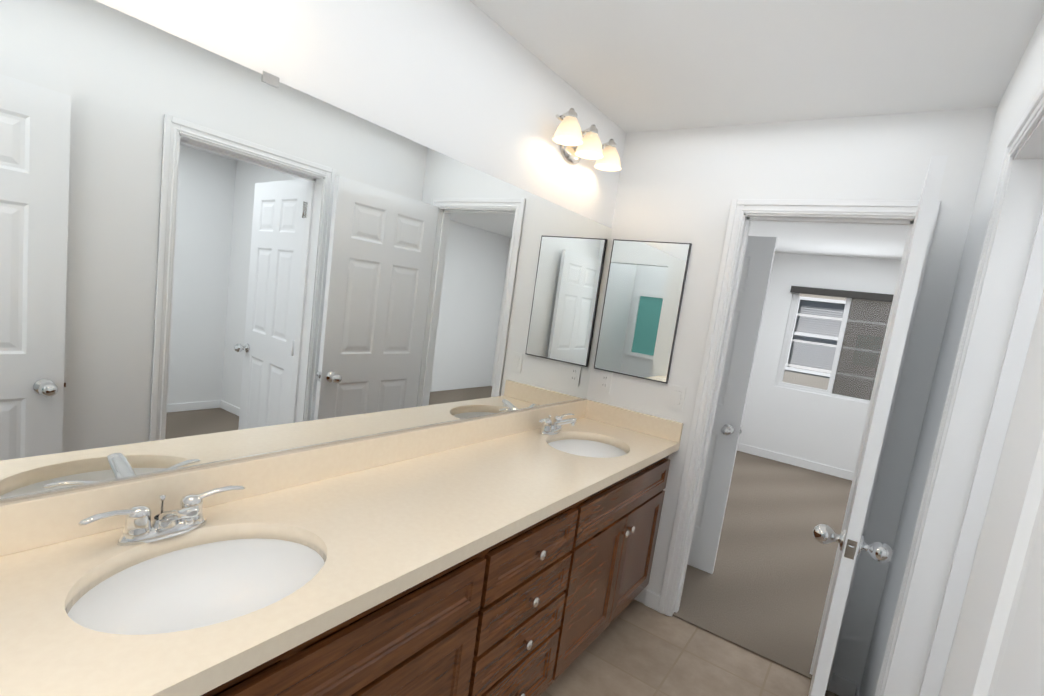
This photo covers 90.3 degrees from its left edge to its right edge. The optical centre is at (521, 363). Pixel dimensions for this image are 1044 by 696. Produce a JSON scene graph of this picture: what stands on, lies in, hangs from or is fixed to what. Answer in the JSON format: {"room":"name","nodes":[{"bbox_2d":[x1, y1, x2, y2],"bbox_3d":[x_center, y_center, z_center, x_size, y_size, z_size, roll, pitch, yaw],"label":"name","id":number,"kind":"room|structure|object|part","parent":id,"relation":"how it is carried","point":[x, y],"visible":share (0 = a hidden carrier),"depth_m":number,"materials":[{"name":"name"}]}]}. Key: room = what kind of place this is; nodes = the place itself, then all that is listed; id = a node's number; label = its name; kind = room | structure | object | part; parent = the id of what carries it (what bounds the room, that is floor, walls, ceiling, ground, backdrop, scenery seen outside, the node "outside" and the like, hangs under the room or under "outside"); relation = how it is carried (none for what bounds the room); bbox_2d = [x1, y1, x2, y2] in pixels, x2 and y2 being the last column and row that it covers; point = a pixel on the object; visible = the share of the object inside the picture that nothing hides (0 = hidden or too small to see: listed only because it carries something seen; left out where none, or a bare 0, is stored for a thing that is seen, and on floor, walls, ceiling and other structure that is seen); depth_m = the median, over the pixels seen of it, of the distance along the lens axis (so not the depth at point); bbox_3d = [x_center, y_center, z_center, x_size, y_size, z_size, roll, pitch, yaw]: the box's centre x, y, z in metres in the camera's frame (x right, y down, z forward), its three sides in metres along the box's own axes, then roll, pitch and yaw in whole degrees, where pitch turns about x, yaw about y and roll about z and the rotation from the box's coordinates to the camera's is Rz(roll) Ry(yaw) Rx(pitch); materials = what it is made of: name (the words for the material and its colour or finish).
{"room":"bathroom","nodes":[
{"label":"bathroom","id":0,"kind":"room"},
{"bbox_2d":[95,0,625,228],"bbox_3d":[-0.446,0.007,1.781,0.115,2.440,3.005,13,9,34],"label":"wall","id":1,"kind":"structure","parent":0,"point":[468,83],"depth_m":1.61,"materials":[{"name":"paint"}]},
{"bbox_2d":[0,399,587,554],"bbox_3d":[-0.427,0.285,1.775,0.020,0.100,2.774,13,9,34],"label":"backsplash","id":2,"kind":"structure","parent":1,"relation":"attached to","point":[25,524],"depth_m":1.41,"materials":[{"name":"beige stone"}]},
{"bbox_2d":[0,0,611,498],"bbox_3d":[-0.362,-0.228,1.717,0.006,0.939,2.767,13,9,34],"label":"wall mirror","id":3,"kind":"object","parent":1,"relation":"attached to","point":[206,256],"visible":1,"depth_m":1.23,"materials":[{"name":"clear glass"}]},
{"bbox_2d":[0,71,586,503],"bbox_3d":[-0.359,-0.231,1.714,0.003,0.948,2.767,13,9,34],"label":"clips","id":4,"kind":"object","parent":3,"relation":"attached to","point":[270,79],"visible":1,"depth_m":1.25,"materials":[{"name":"silver metal"}]},
{"bbox_2d":[552,108,620,170],"bbox_3d":[0.287,-0.968,2.286,0.163,0.160,0.508,13,9,34],"label":"light","id":5,"kind":"object","parent":1,"relation":"attached to","point":[569,134],"visible":1,"depth_m":2.25,"materials":[{"name":"white glass"}]},
{"bbox_2d":[594,239,691,383],"bbox_3d":[0.617,-0.283,2.714,0.418,0.705,0.016,13,9,34],"label":"mirrored medicine cabinet","id":6,"kind":"object","parent":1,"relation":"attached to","point":[644,291],"visible":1,"depth_m":2.70,"materials":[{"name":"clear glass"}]},
{"bbox_2d":[540,599,838,695],"bbox_3d":[-0.321,1.401,0.943,1.750,0.060,4.112,13,9,34],"label":"floor","id":7,"kind":"structure","parent":0,"point":[635,648],"depth_m":2.30,"materials":[{"name":"beige tile"}]},
{"bbox_2d":[184,447,678,695],"bbox_3d":[-0.276,0.846,1.689,0.562,0.859,2.774,13,9,34],"label":"bathroom vanity","id":8,"kind":"object","parent":7,"relation":"on","point":[509,554],"depth_m":1.52,"materials":[{"name":"brown wood"}]},
{"bbox_2d":[0,419,679,695],"bbox_3d":[-0.217,0.403,1.635,0.558,0.040,2.774,13,9,34],"label":"countertop","id":9,"kind":"structure","parent":8,"relation":"on","point":[384,529],"depth_m":1.16,"materials":[{"name":"beige stone"}]},
{"bbox_2d":[72,479,247,550],"bbox_3d":[-0.734,0.330,1.100,0.153,0.097,0.312,13,9,34],"label":"faucet","id":10,"kind":"object","parent":9,"relation":"on","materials":[{"name":"silver metal"}]},
{"bbox_2d":[64,523,335,654],"bbox_3d":[-0.626,0.506,1.043,0.376,0.151,0.462,13,9,34],"label":"sink","id":11,"kind":"object","parent":9,"relation":"in","point":[138,603],"depth_m":1.15,"materials":[{"name":"white ceramic"}]},
{"bbox_2d":[532,411,579,434],"bbox_3d":[0.184,0.287,2.434,0.153,0.097,0.312,13,9,34],"label":"faucet","id":12,"kind":"object","parent":9,"relation":"on","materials":[{"name":"silver metal"}]},
{"bbox_2d":[548,435,627,458],"bbox_3d":[0.287,0.464,2.369,0.376,0.151,0.462,13,9,34],"label":"sink","id":13,"kind":"object","parent":9,"relation":"in","point":[582,444],"depth_m":2.56,"materials":[{"name":"white ceramic"}]},
{"bbox_3d":[-0.315,0.944,1.228,0.019,0.510,0.547,13,9,34],"label":"door","id":14,"kind":"part","parent":8,"relation":"part of","materials":[{"name":"brown wood"}]},
{"bbox_3d":[-0.026,1.075,1.694,0.019,0.215,0.500,13,9,34],"label":"drawer","id":15,"kind":"part","parent":8,"relation":"part of","materials":[{"name":"brown wood"}]},
{"bbox_3d":[-0.001,0.890,1.670,0.019,0.130,0.500,13,9,34],"label":"drawer","id":16,"kind":"part","parent":8,"relation":"part of","materials":[{"name":"brown wood"}]},
{"bbox_3d":[-0.007,1.079,1.680,0.030,0.033,0.033,13,9,34],"label":"drawer knob","id":17,"kind":"part","parent":8,"relation":"part of","materials":[{"name":"silver metal"}]},
{"bbox_3d":[0.018,0.745,1.652,0.019,0.135,0.500,13,9,34],"label":"drawer","id":18,"kind":"part","parent":8,"relation":"part of","materials":[{"name":"brown wood"}]},
{"bbox_3d":[0.018,0.895,1.657,0.030,0.033,0.033,13,9,34],"label":"drawer knob","id":19,"kind":"part","parent":8,"relation":"part of","materials":[{"name":"silver metal"}]},
{"bbox_3d":[0.039,0.591,1.633,0.019,0.150,0.500,13,9,34],"label":"drawer","id":20,"kind":"part","parent":8,"relation":"part of","materials":[{"name":"brown wood"}]},
{"bbox_3d":[0.038,0.750,1.639,0.030,0.033,0.033,13,9,34],"label":"drawer knob","id":21,"kind":"part","parent":8,"relation":"part of","materials":[{"name":"silver metal"}]},
{"bbox_3d":[0.059,0.595,1.619,0.030,0.033,0.033,13,9,34],"label":"drawer knob","id":22,"kind":"part","parent":8,"relation":"part of","materials":[{"name":"silver metal"}]},
{"bbox_3d":[0.281,0.916,2.093,0.019,0.510,0.474,13,9,34],"label":"door","id":23,"kind":"part","parent":8,"relation":"part of","materials":[{"name":"brown wood"}]},
{"bbox_3d":[0.443,0.728,2.226,0.030,0.033,0.033,13,9,34],"label":"door knob","id":24,"kind":"part","parent":8,"relation":"part of","materials":[{"name":"silver metal"}]},
{"bbox_3d":[0.481,0.727,2.280,0.030,0.033,0.033,13,9,34],"label":"door knob","id":25,"kind":"part","parent":8,"relation":"part of","materials":[{"name":"silver metal"}]},
{"bbox_3d":[0.553,0.903,2.488,0.019,0.510,0.475,13,9,34],"label":"door","id":26,"kind":"part","parent":8,"relation":"part of","materials":[{"name":"brown wood"}]},
{"bbox_2d":[470,0,1043,259],"bbox_3d":[2.237,-0.928,1.771,4.600,0.120,8.700,13,9,34],"label":"ceiling","id":27,"kind":"structure","parent":0,"point":[629,66],"depth_m":1.80,"materials":[{"name":"paint"}]},
{"bbox_2d":[672,451,851,679],"bbox_3d":[2.987,1.490,3.778,4.160,0.068,4.303,13,9,34],"label":"floor","id":28,"kind":"structure","parent":0,"point":[761,590],"depth_m":3.38,"materials":[{"name":"beige carpet"}]},
{"bbox_2d":[587,107,996,684],"bbox_3d":[2.117,0.356,1.783,4.175,2.440,0.115,13,9,34],"label":"wall","id":29,"kind":"structure","parent":0,"point":[683,185],"depth_m":2.26,"materials":[{"name":"paint"}]},
{"bbox_2d":[597,370,612,392],"bbox_3d":[0.454,0.098,2.844,0.072,0.116,0.008,13,9,34],"label":"outlet","id":30,"kind":"object","parent":29,"relation":"attached to","point":[605,380],"visible":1,"depth_m":2.84,"materials":[{"name":"white plastic"}]},
{"bbox_2d":[584,400,682,442],"bbox_3d":[0.581,0.299,2.754,0.538,0.100,0.020,13,9,34],"label":"backsplash","id":31,"kind":"structure","parent":29,"relation":"attached to","point":[635,421],"depth_m":2.73,"materials":[{"name":"beige stone"}]},
{"bbox_2d":[668,385,685,409],"bbox_3d":[0.783,0.171,2.619,0.072,0.116,0.009,13,9,34],"label":"light switch","id":32,"kind":"object","parent":29,"relation":"attached to","point":[677,397],"visible":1,"depth_m":2.62,"materials":[{"name":"white plastic"}]},
{"bbox_2d":[658,199,940,690],"bbox_3d":[1.199,0.327,2.405,0.780,2.098,0.132,13,9,34],"label":"door frame","id":33,"kind":"structure","parent":29,"relation":"attached to","point":[739,208],"depth_m":2.45,"materials":[{"name":"paint"}]},
{"bbox_2d":[808,155,947,695],"bbox_3d":[1.213,0.425,1.848,0.211,2.030,0.794,13,9,34],"label":"end door","id":34,"kind":"structure","parent":29,"relation":"in","point":[850,541],"depth_m":1.52,"materials":[{"name":"paint"}]},
{"bbox_3d":[1.002,0.550,1.579,0.211,0.068,0.105,13,9,34],"label":"knob","id":35,"kind":"part","parent":34,"relation":"part of","materials":[{"name":"silver metal"}]},
{"bbox_2d":[738,253,900,471],"bbox_3d":[4.341,0.210,5.348,3.930,2.440,0.115,13,9,34],"label":"wall","id":36,"kind":"structure","parent":0,"point":[824,430],"depth_m":6.02,"materials":[{"name":"paint"}]},
{"bbox_2d":[737,443,853,479],"bbox_3d":[4.149,1.356,5.439,3.930,0.097,0.012,13,9,34],"label":"baseboard","id":37,"kind":"structure","parent":36,"relation":"attached to","point":[811,465],"depth_m":6.06,"materials":[{"name":"paint"}]},
{"bbox_2d":[774,386,869,404],"bbox_3d":[3.479,0.369,5.894,1.132,0.013,0.031,13,9,34],"label":"window sill","id":38,"kind":"structure","parent":36,"relation":"attached to","point":[822,395],"depth_m":5.91,"materials":[{"name":"paint"}]},
{"bbox_2d":[775,293,891,402],"bbox_3d":[3.582,-0.214,5.856,1.130,1.195,0.055,13,9,34],"label":"window","id":39,"kind":"structure","parent":36,"relation":"in","point":[860,340],"depth_m":5.79,"materials":[{"name":"plastic"}]},
{"bbox_2d":[786,313,879,378],"bbox_3d":[3.631,-0.200,5.933,1.130,0.634,0.025,13,9,34],"label":"muntins","id":40,"kind":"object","parent":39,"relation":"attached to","point":[816,343],"depth_m":6.06,"materials":[{"name":"white"}]},
{"bbox_2d":[790,286,893,301],"bbox_3d":[3.606,-0.762,5.712,1.170,0.075,0.063,13,9,34],"label":"header","id":41,"kind":"object","parent":36,"relation":"attached to","point":[846,294],"visible":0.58,"depth_m":5.72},
{"bbox_2d":[860,13,1043,695],"bbox_3d":[0.836,0.301,0.838,0.150,2.440,2.890,13,9,34],"label":"wall","id":42,"kind":"structure","parent":0,"point":[1026,82],"depth_m":1.76,"materials":[{"name":"paint"}]},
{"bbox_2d":[846,680,860,695],"bbox_3d":[1.226,1.413,1.934,0.030,0.085,0.702,13,9,34],"label":"baseboard","id":43,"kind":"structure","parent":42,"relation":"attached to","point":[853,689],"depth_m":2.22,"materials":[{"name":"paint"}]},
{"bbox_2d":[874,83,1043,695],"bbox_3d":[0.980,0.459,1.114,0.167,2.098,0.876,13,9,34],"label":"door frame","id":44,"kind":"structure","parent":42,"relation":"attached to","point":[1002,330],"depth_m":1.39,"materials":[{"name":"paint"}]},
{"bbox_3d":[1.539,-0.101,4.786,0.115,2.440,4.200,13,9,34],"label":"wall","id":45,"kind":"structure","parent":0,"visible":0},
{"bbox_2d":[688,236,777,573],"bbox_3d":[1.000,0.218,3.264,0.769,2.030,0.211,13,9,34],"label":"bedroom door","id":46,"kind":"structure","parent":45,"relation":"in","point":[743,338],"depth_m":3.07,"materials":[{"name":"paint"}]},
{"bbox_3d":[1.254,0.394,3.095,0.105,0.068,0.211,13,9,34],"label":"knob","id":47,"kind":"part","parent":46,"relation":"part of","materials":[{"name":"silver metal"}]},
{"bbox_3d":[-0.619,0.190,0.142,1.485,2.440,0.120,13,9,34],"label":"wall","id":48,"kind":"structure","parent":0,"visible":0},
{"bbox_2d":[940,294,1043,695],"bbox_3d":[0.155,0.486,0.223,0.123,2.030,0.869,13,9,34],"label":"door","id":49,"kind":"structure","parent":48,"relation":"in","point":[997,647],"depth_m":0.43,"materials":[{"name":"paint"}]},
{"label":"outside","id":50,"kind":"structure","parent":0,"visible":0},
{"bbox_2d":[782,293,889,398],"bbox_3d":[5.371,-0.739,7.696,12.000,10.000,0.200,13,9,34],"label":"wall","id":51,"kind":"structure","parent":50,"point":[811,381],"depth_m":8.16,"materials":[{"name":"paint"}]},
{"bbox_2d":[785,296,845,376],"bbox_3d":[4.606,-0.430,8.129,0.730,1.180,0.070,13,9,34],"label":"window","id":52,"kind":"structure","parent":51,"relation":"in","point":[816,335],"depth_m":8.15,"materials":[{"name":"plastic"}]},
{"bbox_2d":[788,300,844,373],"bbox_3d":[4.646,-0.432,8.187,0.630,1.080,0.050,13,9,34],"label":"window blinds","id":53,"kind":"object","parent":52,"relation":"attached to","point":[821,307],"depth_m":8.18,"materials":[{"name":"white plastic"}]}
]}

